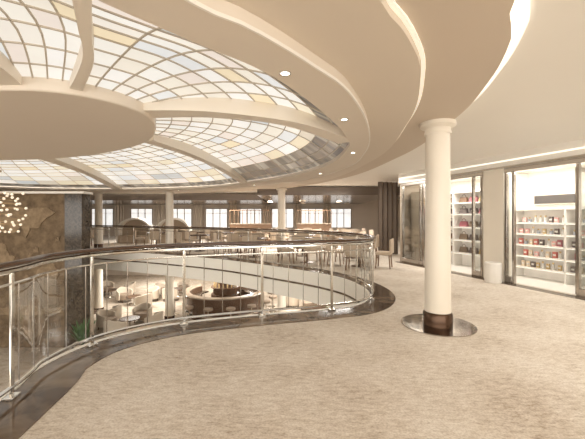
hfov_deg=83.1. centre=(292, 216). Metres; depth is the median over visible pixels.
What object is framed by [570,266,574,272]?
box
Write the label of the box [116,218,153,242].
booth seat
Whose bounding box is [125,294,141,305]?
coffee table
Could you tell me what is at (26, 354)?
floor
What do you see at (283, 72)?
recessed light
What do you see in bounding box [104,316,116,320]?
seat cushion
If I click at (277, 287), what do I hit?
trim
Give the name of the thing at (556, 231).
box
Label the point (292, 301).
armchair
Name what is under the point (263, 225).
divider
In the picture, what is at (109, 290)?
coffee table
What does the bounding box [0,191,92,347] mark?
wall panel
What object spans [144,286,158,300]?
armchair
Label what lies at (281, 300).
column
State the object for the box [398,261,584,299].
trim
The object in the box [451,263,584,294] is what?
floor
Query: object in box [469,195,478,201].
handbag
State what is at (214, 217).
window
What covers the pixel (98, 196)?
column
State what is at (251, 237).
dining chair
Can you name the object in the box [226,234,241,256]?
dining chair
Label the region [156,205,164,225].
curtain
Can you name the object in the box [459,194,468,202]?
handbag
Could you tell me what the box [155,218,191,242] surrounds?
booth seat
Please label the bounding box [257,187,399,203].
ceiling
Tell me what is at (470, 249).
handbag
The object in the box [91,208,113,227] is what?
window
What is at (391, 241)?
dining chair
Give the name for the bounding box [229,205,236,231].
curtain
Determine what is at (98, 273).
column
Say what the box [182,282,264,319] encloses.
bar counter
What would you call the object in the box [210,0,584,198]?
ceiling
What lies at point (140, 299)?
armchair
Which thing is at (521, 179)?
wall shop partition
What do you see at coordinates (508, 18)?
trim
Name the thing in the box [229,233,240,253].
dining chair
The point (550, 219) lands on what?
box
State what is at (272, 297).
bar stool
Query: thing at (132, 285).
armchair
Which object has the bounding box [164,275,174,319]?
column
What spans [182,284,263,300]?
countertop
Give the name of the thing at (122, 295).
seat cushion
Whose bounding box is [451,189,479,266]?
shelving
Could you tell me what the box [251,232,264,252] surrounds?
dining chair
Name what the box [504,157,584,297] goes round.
shopfront
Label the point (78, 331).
potted plant
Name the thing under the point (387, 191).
curtain
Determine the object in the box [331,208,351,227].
window
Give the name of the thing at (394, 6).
trim
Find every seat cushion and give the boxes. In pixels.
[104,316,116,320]
[120,293,131,299]
[134,310,146,319]
[303,301,314,308]
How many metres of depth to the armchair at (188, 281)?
20.86 m
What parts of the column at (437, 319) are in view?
floor plate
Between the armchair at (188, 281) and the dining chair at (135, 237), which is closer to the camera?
the dining chair at (135, 237)
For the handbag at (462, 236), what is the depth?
10.26 m
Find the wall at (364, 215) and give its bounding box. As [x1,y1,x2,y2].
[90,199,399,274]
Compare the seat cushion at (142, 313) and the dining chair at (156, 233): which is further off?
the dining chair at (156, 233)
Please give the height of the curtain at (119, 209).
2.500 m
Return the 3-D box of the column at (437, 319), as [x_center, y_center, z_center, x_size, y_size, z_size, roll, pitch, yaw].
[2.090,0.100,4.750,1.000,2.900,1.000,0,0,0]
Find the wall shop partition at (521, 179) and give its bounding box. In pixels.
[511,173,527,275]
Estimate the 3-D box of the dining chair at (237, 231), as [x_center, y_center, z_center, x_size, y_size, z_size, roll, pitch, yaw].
[-2.347,1.101,15.188,0.540,0.902,0.520,0,0,4]
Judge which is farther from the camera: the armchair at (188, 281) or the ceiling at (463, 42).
the armchair at (188, 281)
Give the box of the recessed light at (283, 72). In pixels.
[279,70,290,75]
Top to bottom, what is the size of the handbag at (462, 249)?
0.258 m
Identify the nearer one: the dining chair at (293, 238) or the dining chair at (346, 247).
the dining chair at (346, 247)
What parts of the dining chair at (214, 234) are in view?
backrest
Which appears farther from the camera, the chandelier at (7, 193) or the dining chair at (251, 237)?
the dining chair at (251, 237)
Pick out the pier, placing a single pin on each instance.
(493, 180)
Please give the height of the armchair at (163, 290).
0.800 m
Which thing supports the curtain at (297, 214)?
on the floor at (521, 375)
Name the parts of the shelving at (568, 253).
panel, panel, shelf, shelf, shelf, shelf, shelf, panel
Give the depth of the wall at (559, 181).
8.33 m
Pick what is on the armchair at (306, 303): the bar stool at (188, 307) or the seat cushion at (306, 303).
the seat cushion at (306, 303)
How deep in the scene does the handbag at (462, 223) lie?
10.26 m
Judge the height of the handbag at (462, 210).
0.258 m
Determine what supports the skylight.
attached to the ceiling at (181, 18)
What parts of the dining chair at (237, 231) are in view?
backrest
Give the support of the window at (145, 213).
in the wall at (364, 215)
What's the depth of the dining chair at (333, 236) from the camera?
11.42 m
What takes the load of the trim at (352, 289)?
attached to the floor at (521, 375)
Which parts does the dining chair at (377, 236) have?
backrest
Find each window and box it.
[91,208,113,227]
[130,208,152,224]
[173,208,191,226]
[205,208,227,226]
[240,208,261,222]
[271,208,293,227]
[301,208,322,222]
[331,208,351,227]
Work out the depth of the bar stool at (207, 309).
14.21 m
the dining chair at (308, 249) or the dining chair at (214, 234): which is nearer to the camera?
the dining chair at (308, 249)
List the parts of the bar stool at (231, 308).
seat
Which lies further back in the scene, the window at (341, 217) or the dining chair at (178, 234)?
the window at (341, 217)
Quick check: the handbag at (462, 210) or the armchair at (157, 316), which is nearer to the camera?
the handbag at (462, 210)
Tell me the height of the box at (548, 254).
0.138 m
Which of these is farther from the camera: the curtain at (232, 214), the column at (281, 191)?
the curtain at (232, 214)
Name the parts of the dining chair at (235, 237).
backrest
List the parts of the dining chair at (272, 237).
backrest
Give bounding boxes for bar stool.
[174,297,178,315]
[186,305,193,320]
[203,307,212,318]
[226,306,235,316]
[247,304,255,313]
[263,300,270,312]
[269,295,276,312]
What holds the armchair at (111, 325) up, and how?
on the floor at (26, 354)
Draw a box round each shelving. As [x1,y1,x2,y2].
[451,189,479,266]
[516,206,584,284]
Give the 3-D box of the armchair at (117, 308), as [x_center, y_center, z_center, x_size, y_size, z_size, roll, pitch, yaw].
[-8.173,4.353,14.980,0.780,0.800,0.835,0,0,-4]
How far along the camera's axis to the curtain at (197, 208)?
26.71 m
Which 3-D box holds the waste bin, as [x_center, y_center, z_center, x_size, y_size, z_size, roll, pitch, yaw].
[4.755,1.310,7.824,0.360,0.480,0.360,0,0,0]
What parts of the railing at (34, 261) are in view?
post, post, post, rail, handrail, post, post, post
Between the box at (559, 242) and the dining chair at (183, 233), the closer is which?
the box at (559, 242)
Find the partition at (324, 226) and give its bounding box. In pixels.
[297,210,331,236]
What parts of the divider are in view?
panel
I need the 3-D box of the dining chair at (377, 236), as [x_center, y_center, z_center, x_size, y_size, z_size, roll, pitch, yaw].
[2.945,1.101,12.236,0.520,0.902,0.540,0,0,20]
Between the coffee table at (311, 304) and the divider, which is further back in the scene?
the divider
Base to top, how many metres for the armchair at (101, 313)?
0.800 m
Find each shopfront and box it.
[401,172,482,277]
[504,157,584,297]
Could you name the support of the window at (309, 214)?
in the wall at (364, 215)
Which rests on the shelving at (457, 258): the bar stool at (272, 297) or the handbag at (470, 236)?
the handbag at (470, 236)
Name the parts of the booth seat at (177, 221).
seat, backrest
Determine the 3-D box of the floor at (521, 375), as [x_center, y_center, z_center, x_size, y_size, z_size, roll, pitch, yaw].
[-6.250,1.550,11.000,31.500,0.001,32.000,0,0,0]
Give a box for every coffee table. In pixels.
[103,288,116,297]
[119,315,140,325]
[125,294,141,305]
[174,287,182,296]
[309,304,325,308]
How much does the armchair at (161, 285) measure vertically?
0.800 m
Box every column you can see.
[94,193,103,247]
[94,269,103,309]
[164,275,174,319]
[165,191,173,247]
[276,188,286,250]
[277,295,285,311]
[401,118,476,336]
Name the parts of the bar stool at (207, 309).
seat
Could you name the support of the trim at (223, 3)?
attached to the ceiling at (181, 18)
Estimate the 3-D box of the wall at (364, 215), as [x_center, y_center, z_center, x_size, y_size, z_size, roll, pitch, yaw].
[-6.000,1.550,27.100,33.000,6.600,0.200,0,0,0]
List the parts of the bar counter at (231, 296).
foot rail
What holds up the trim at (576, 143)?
attached to the wall at (413, 188)
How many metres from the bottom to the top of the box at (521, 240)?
0.146 m
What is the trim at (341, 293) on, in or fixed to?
attached to the trim at (352, 289)
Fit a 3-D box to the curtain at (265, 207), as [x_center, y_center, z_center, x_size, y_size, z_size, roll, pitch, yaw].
[-2.100,0.300,26.700,0.600,2.500,0.099,0,0,0]
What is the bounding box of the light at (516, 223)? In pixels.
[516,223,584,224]
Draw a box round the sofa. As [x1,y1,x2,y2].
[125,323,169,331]
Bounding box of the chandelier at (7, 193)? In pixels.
[0,170,27,232]
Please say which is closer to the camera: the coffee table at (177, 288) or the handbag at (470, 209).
the handbag at (470, 209)
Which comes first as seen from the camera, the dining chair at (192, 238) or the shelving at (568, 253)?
the shelving at (568, 253)
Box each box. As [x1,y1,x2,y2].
[519,238,523,243]
[523,249,528,254]
[534,239,538,244]
[539,239,544,244]
[546,251,550,257]
[548,217,553,221]
[552,252,557,257]
[554,229,559,234]
[557,240,562,246]
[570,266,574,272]
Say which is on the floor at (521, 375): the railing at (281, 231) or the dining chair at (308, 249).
the dining chair at (308, 249)
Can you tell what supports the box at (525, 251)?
on the shelving at (568, 253)
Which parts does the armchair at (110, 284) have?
backrest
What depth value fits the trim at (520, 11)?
2.52 m
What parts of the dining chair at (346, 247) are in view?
backrest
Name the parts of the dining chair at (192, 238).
backrest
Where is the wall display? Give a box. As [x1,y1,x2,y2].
[534,193,574,204]
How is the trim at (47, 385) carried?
on the floor at (521, 375)
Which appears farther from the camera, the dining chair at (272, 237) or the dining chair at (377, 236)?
the dining chair at (272, 237)
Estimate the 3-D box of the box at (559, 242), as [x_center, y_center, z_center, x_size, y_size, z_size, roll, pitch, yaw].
[6.228,0.613,7.683,0.057,0.155,0.091,0,0,-20]
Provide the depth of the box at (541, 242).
8.04 m
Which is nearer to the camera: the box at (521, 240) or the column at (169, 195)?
the box at (521, 240)
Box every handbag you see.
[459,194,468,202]
[459,206,468,213]
[459,218,468,226]
[459,231,468,239]
[459,244,468,252]
[468,206,478,213]
[468,220,478,226]
[468,233,478,240]
[468,246,478,253]
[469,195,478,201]
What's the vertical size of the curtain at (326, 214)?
2.500 m
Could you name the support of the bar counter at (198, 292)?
attached to the bar counter at (231, 296)
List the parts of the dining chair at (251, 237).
backrest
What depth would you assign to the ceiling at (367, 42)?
2.54 m
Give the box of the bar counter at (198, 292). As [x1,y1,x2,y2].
[193,288,255,295]
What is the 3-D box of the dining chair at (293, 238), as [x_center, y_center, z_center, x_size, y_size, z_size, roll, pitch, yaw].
[0.283,1.101,12.060,0.540,0.902,0.520,0,0,-16]
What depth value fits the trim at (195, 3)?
2.27 m
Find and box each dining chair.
[90,230,94,245]
[134,230,144,244]
[150,231,161,243]
[176,232,190,252]
[178,230,191,246]
[186,231,198,246]
[201,230,209,241]
[208,231,221,250]
[210,230,222,245]
[213,233,225,252]
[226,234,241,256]
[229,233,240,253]
[235,231,247,250]
[242,235,257,259]
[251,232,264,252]
[268,232,277,248]
[277,237,293,263]
[292,234,308,259]
[304,238,322,266]
[319,235,336,261]
[326,237,343,265]
[342,236,355,248]
[344,241,363,270]
[359,236,374,263]
[365,235,378,257]
[375,238,393,268]
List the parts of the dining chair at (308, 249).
backrest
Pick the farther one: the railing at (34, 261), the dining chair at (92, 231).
the dining chair at (92, 231)
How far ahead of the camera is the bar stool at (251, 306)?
14.72 m
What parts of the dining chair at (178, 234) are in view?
backrest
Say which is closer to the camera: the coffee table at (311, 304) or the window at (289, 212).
the coffee table at (311, 304)
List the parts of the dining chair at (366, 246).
backrest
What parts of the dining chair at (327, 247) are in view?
backrest, seat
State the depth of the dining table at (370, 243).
10.37 m
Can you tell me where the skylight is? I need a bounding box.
[0,0,348,189]
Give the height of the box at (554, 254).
0.146 m
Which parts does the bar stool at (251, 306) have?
seat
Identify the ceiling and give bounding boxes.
[0,0,368,191]
[0,0,510,193]
[90,193,269,204]
[191,0,420,191]
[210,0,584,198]
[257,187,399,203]
[451,163,584,182]
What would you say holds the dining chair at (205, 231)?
on the floor at (521, 375)
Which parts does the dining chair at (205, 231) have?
backrest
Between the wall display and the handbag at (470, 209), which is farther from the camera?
the handbag at (470, 209)
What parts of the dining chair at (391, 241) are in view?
seat, backrest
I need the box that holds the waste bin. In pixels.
[484,261,501,283]
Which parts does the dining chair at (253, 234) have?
backrest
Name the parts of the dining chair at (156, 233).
backrest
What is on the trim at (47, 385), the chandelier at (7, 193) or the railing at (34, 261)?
the railing at (34, 261)
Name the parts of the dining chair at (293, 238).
backrest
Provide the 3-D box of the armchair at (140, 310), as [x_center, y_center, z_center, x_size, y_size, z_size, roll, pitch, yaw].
[-6.817,4.353,15.027,0.835,0.800,0.780,0,0,5]
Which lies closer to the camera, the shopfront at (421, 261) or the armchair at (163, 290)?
the shopfront at (421, 261)
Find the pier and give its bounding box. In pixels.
[483,169,510,281]
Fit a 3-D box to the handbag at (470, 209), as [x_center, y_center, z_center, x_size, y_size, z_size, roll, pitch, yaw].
[5.480,-0.229,9.975,0.116,0.258,0.296,0,0,-20]
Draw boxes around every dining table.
[190,234,209,251]
[249,237,265,257]
[351,243,373,266]
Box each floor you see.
[0,275,327,392]
[19,236,584,438]
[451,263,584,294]
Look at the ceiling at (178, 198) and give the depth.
20.00 m
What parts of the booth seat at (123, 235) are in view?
seat, backrest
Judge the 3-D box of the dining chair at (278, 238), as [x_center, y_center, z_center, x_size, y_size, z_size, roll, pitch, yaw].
[-0.250,1.101,11.051,0.520,0.902,0.540,0,0,-18]
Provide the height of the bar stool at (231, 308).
0.820 m
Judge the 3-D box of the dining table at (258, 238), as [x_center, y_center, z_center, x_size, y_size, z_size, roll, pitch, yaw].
[-1.500,1.175,12.800,0.920,0.750,0.920,0,0,0]
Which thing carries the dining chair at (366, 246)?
on the floor at (521, 375)
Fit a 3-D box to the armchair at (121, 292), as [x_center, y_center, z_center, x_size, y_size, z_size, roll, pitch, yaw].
[-9.425,4.353,18.516,0.780,0.800,0.835,0,0,37]
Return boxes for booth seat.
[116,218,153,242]
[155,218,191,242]
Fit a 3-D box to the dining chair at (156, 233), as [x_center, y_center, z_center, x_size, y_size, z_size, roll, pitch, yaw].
[-6.817,1.101,16.462,0.540,0.902,0.520,0,0,-21]
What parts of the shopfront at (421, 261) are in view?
head rail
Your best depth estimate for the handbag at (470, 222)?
9.88 m
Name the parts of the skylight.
glass panel, glass panel, glass panel, glass panel, glass panel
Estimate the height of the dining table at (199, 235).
0.750 m
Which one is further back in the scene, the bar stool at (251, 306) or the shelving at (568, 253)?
the bar stool at (251, 306)
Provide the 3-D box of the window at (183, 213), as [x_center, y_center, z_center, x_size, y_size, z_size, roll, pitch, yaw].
[-9.100,0.100,26.915,1.820,1.610,0.110,0,0,0]
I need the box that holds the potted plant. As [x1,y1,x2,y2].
[70,318,98,347]
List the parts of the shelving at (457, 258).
panel, panel, shelf, shelf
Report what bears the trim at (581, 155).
attached to the wall at (413, 188)
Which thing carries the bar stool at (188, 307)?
on the floor at (26, 354)
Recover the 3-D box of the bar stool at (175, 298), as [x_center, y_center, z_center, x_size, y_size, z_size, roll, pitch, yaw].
[-5.737,4.340,16.074,0.420,0.820,0.420,0,0,0]
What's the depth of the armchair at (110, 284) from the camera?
20.49 m
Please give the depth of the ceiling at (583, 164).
8.30 m
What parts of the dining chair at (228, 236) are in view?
backrest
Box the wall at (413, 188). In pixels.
[400,184,418,261]
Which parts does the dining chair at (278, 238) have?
seat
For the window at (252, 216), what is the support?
in the wall at (364, 215)
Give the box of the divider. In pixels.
[229,210,271,240]
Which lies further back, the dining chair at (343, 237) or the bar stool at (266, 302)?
the bar stool at (266, 302)
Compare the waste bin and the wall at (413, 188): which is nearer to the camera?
the waste bin
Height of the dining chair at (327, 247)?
0.902 m
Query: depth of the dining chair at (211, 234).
16.33 m
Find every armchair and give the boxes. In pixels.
[96,309,116,328]
[103,280,113,293]
[103,320,126,337]
[109,304,121,318]
[116,287,132,302]
[124,281,135,294]
[132,302,151,322]
[135,293,151,305]
[143,311,162,323]
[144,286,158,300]
[154,282,164,294]
[162,288,177,298]
[177,279,190,292]
[286,296,298,306]
[299,299,315,309]
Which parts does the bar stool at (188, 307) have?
seat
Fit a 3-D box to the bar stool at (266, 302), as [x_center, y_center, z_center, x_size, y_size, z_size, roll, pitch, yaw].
[-1.244,4.340,15.601,0.420,0.820,0.420,0,0,0]
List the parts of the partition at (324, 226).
panel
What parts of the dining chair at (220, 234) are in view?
backrest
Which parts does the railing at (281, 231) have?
rail, handrail, rail, post, post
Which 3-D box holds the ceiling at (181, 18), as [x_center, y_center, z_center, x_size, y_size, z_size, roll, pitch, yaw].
[-6.617,-1.205,7.308,15.966,0.070,16.824,0,0,0]
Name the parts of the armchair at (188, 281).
backrest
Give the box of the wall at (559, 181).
[451,166,584,207]
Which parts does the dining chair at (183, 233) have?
backrest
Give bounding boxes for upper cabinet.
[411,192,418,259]
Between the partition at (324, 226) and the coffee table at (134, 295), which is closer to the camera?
the coffee table at (134, 295)
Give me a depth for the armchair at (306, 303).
16.52 m
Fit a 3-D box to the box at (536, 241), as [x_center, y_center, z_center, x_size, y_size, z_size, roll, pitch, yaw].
[6.047,0.617,8.187,0.058,0.146,0.094,0,0,-24]
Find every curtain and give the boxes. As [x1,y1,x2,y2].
[115,205,123,235]
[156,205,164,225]
[194,205,201,233]
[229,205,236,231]
[263,205,269,222]
[294,205,300,228]
[323,205,330,222]
[378,182,397,253]
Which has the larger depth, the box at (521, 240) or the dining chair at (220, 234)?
the dining chair at (220, 234)
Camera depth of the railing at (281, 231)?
10.87 m
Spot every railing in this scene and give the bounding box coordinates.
[0,233,375,401]
[90,225,359,282]
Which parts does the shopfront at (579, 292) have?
head rail, door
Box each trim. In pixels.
[0,250,395,438]
[0,251,369,400]
[3,0,369,192]
[5,0,368,187]
[94,258,359,302]
[94,259,357,307]
[110,0,514,193]
[386,0,425,137]
[398,154,584,183]
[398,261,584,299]
[399,139,584,183]
[474,0,529,100]

